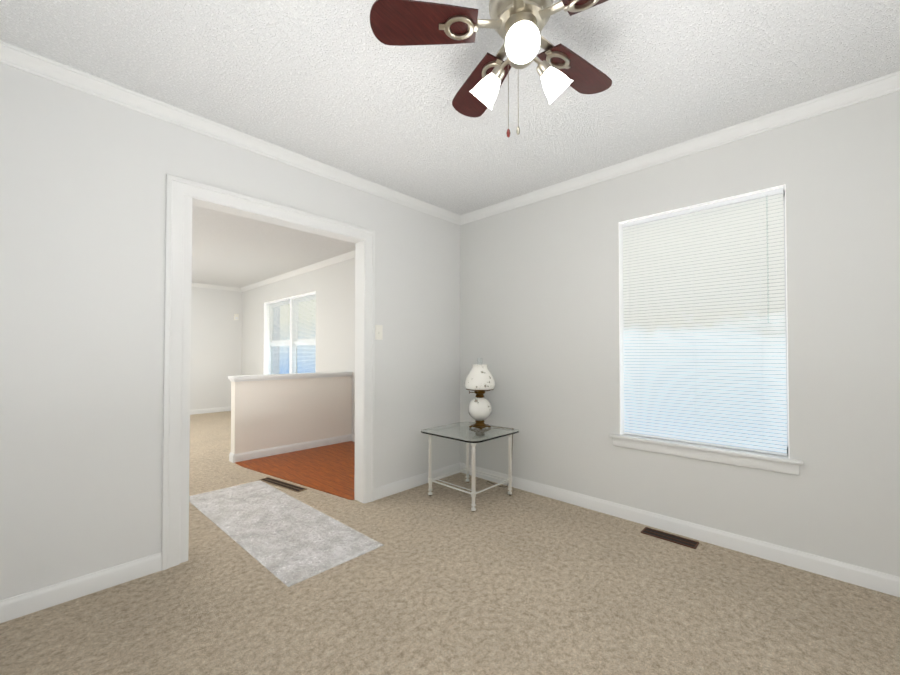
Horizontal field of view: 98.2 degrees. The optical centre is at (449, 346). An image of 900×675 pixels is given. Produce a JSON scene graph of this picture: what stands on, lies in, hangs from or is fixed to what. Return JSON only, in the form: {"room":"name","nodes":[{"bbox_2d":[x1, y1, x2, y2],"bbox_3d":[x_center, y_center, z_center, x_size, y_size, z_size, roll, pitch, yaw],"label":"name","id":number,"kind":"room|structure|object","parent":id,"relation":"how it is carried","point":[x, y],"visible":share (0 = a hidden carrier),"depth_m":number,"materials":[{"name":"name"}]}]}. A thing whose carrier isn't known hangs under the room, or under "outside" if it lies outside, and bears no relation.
{"room":"living room","nodes":[
{"label":"living room","id":0,"kind":"room"},
{"bbox_2d":[190,287,241,409],"bbox_3d":[-5.899,0.018,6.197,0.160,2.440,4.760,-1,-1,44],"label":"wall","id":1,"kind":"structure","parent":0,"point":[216,344],"depth_m":7.51,"materials":[{"name":"white paint"}]},
{"bbox_2d":[190,406,230,414],"bbox_3d":[-5.781,1.193,6.175,0.014,0.090,4.600,-1,-1,44],"label":"baseboard","id":2,"kind":"structure","parent":1,"relation":"attached to","point":[219,409],"depth_m":7.44,"materials":[{"name":"white paint"}]},
{"bbox_2d":[191,283,239,291],"bbox_3d":[-5.794,-1.171,6.165,0.062,0.064,4.510,-1,-1,44],"label":"crown molding","id":3,"kind":"structure","parent":1,"relation":"attached to","point":[192,284],"depth_m":7.50,"materials":[{"name":"white paint"}]},
{"bbox_2d":[234,314,238,319],"bbox_3d":[-4.261,-0.596,7.782,0.031,0.120,0.080,-1,-1,44],"label":"switch","id":4,"kind":"object","parent":1,"relation":"attached to","point":[236,316],"visible":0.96,"depth_m":7.77,"materials":[{"name":"white plastic"}]},
{"bbox_2d":[0,63,459,600],"bbox_3d":[-1.535,-0.050,2.137,0.120,2.440,4.600,-1,-1,44],"label":"wall","id":5,"kind":"structure","parent":0,"point":[82,219],"depth_m":1.91,"materials":[{"name":"white paint"}]},
{"bbox_2d":[0,552,161,622],"bbox_3d":[-1.835,1.118,1.707,0.014,0.090,0.932,-1,-1,44],"label":"baseboard","id":6,"kind":"structure","parent":5,"relation":"attached to","point":[21,605],"depth_m":1.81,"materials":[{"name":"white paint"}]},
{"bbox_2d":[0,40,459,223],"bbox_3d":[-1.020,-1.231,2.564,0.062,0.064,3.120,-1,-1,44],"label":"crown molding","id":7,"kind":"structure","parent":5,"relation":"attached to","point":[16,57],"depth_m":2.13,"materials":[{"name":"white paint"}]},
{"bbox_2d":[161,174,374,570],"bbox_3d":[-1.100,0.134,2.590,0.161,2.088,1.336,-1,-1,44],"label":"door frame","id":8,"kind":"structure","parent":5,"relation":"attached to","point":[177,189],"depth_m":2.15,"materials":[{"name":"white paint"}]},
{"bbox_2d":[375,325,382,339],"bbox_3d":[-0.556,-0.114,3.064,0.016,0.114,0.070,-1,-1,44],"label":"switch plate","id":9,"kind":"object","parent":5,"relation":"attached to","point":[378,332],"visible":1,"depth_m":3.06,"materials":[{"name":"white plastic"}]},
{"bbox_2d":[374,463,459,500],"bbox_3d":[-0.254,1.146,3.361,0.014,0.090,0.972,-1,-1,44],"label":"baseboard","id":10,"kind":"structure","parent":5,"relation":"attached to","point":[386,490],"depth_m":3.28,"materials":[{"name":"white paint"}]},
{"bbox_2d":[0,411,899,674],"bbox_3d":[-2.352,1.213,2.897,9.820,0.060,4.920,-1,-1,44],"label":"floor carpet","id":11,"kind":"object","parent":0,"point":[444,580],"depth_m":1.74,"materials":[{"name":"beige carpet"}]},
{"bbox_2d":[259,477,306,491],"bbox_3d":[-1.450,1.188,3.371,0.560,0.006,0.090,-1,-1,33],"label":"floor vent","id":12,"kind":"object","parent":11,"relation":"in","point":[285,485],"visible":0.98,"depth_m":3.36,"materials":[{"name":"black metal"}]},
{"bbox_2d":[189,480,382,586],"bbox_3d":[-1.233,1.168,2.672,1.750,0.008,0.620,-1,-1,44],"label":"rug","id":13,"kind":"object","parent":11,"relation":"on","point":[287,540],"visible":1,"depth_m":2.47,"materials":[{"name":"grey fabric"}]},
{"bbox_2d":[231,376,351,453],"bbox_3d":[-1.800,0.781,4.597,0.120,0.860,1.390,-1,-1,44],"label":"wall","id":14,"kind":"structure","parent":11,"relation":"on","point":[265,414],"depth_m":4.46,"materials":[{"name":"white paint"}]},
{"bbox_2d":[228,372,352,381],"bbox_3d":[-1.808,0.344,4.595,0.170,0.055,1.415,-1,-1,44],"label":"trim","id":15,"kind":"structure","parent":14,"relation":"on","point":[240,378],"depth_m":4.43,"materials":[{"name":"white paint"}]},
{"bbox_2d":[232,434,351,462],"bbox_3d":[-1.766,1.165,4.528,0.014,0.090,1.374,-1,-1,44],"label":"baseboard","id":16,"kind":"structure","parent":14,"relation":"attached to","point":[261,453],"depth_m":4.44,"materials":[{"name":"white paint"}]},
{"bbox_2d":[235,441,354,499],"bbox_3d":[-1.113,1.198,3.934,1.780,0.006,1.390,-1,-1,44],"label":"floor","id":17,"kind":"structure","parent":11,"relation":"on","point":[329,469],"depth_m":3.86,"materials":[{"name":"brown wood"}]},
{"bbox_2d":[421,422,518,511],"bbox_3d":[0.161,0.927,3.115,0.600,0.520,0.600,-1,-1,44],"label":"side table","id":18,"kind":"object","parent":11,"relation":"on","point":[463,432],"visible":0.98,"depth_m":3.08,"materials":[{"name":"clear glass"}]},
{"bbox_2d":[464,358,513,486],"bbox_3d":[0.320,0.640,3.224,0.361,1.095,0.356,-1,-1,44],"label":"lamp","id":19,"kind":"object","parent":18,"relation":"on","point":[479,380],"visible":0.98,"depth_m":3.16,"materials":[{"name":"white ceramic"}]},
{"bbox_2d":[641,527,698,548],"bbox_3d":[1.348,1.171,2.398,0.300,0.006,0.100,-1,-1,44],"label":"floor vent","id":20,"kind":"object","parent":11,"relation":"on","point":[686,542],"depth_m":2.39,"materials":[{"name":"black metal"}]},
{"bbox_2d":[0,0,899,287],"bbox_3d":[-2.352,-1.296,2.939,9.820,0.080,4.920,-1,-1,44],"label":"ceiling","id":21,"kind":"structure","parent":0,"point":[338,84],"depth_m":1.85,"materials":[{"name":"white paint"}]},
{"bbox_2d":[370,0,611,137],"bbox_3d":[0.275,-1.005,1.359,0.992,0.554,0.984,-1,-1,44],"label":"fan","id":22,"kind":"object","parent":21,"relation":"hanging from","point":[517,26],"visible":1,"depth_m":1.36,"materials":[{"name":"brown wood"}]},
{"bbox_2d":[242,91,899,576],"bbox_3d":[-0.708,-0.008,4.638,9.820,2.440,0.160,-1,-1,44],"label":"wall","id":23,"kind":"structure","parent":0,"point":[540,309],"depth_m":2.34,"materials":[{"name":"white paint"}]},
{"bbox_2d":[263,291,315,374],"bbox_3d":[-2.628,-0.070,6.473,1.950,1.485,0.154,-1,-1,44],"label":"window","id":24,"kind":"structure","parent":23,"relation":"in","point":[294,341],"depth_m":6.48,"materials":[{"name":"white plastic"}]},
{"bbox_2d":[240,250,354,291],"bbox_3d":[-2.114,-1.176,5.849,5.820,0.064,0.062,-1,-1,44],"label":"crown molding","id":25,"kind":"structure","parent":23,"relation":"attached to","point":[349,255],"depth_m":5.97,"materials":[{"name":"white paint"}]},
{"bbox_2d":[458,71,899,224],"bbox_3d":[1.363,-1.231,2.526,3.560,0.064,0.062,-1,-1,44],"label":"crown molding","id":26,"kind":"structure","parent":23,"relation":"attached to","point":[890,83],"depth_m":2.31,"materials":[{"name":"white paint"}]},
{"bbox_2d":[460,462,899,596],"bbox_3d":[1.379,1.132,2.504,3.560,0.090,0.014,-1,-1,44],"label":"baseboard","id":27,"kind":"structure","parent":23,"relation":"attached to","point":[882,582],"depth_m":2.28,"materials":[{"name":"white paint"}]},
{"bbox_2d":[619,184,789,457],"bbox_3d":[1.558,-0.136,2.473,0.890,1.485,0.154,-1,-1,44],"label":"window","id":28,"kind":"structure","parent":23,"relation":"in","point":[703,328],"depth_m":2.40,"materials":[{"name":"white plastic"}]},
{"bbox_2d":[609,434,802,474],"bbox_3d":[1.524,0.645,2.430,1.007,0.080,0.134,-1,-1,44],"label":"trim","id":29,"kind":"structure","parent":23,"relation":"attached to","point":[767,461],"depth_m":2.32,"materials":[{"name":"white paint"}]},
{"label":"outside","id":30,"kind":"structure","parent":0,"visible":0},
{"bbox_2d":[279,300,771,436],"bbox_3d":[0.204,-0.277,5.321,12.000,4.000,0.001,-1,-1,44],"label":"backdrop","id":31,"kind":"structure","parent":30,"point":[298,349],"depth_m":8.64,"materials":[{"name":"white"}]}
]}

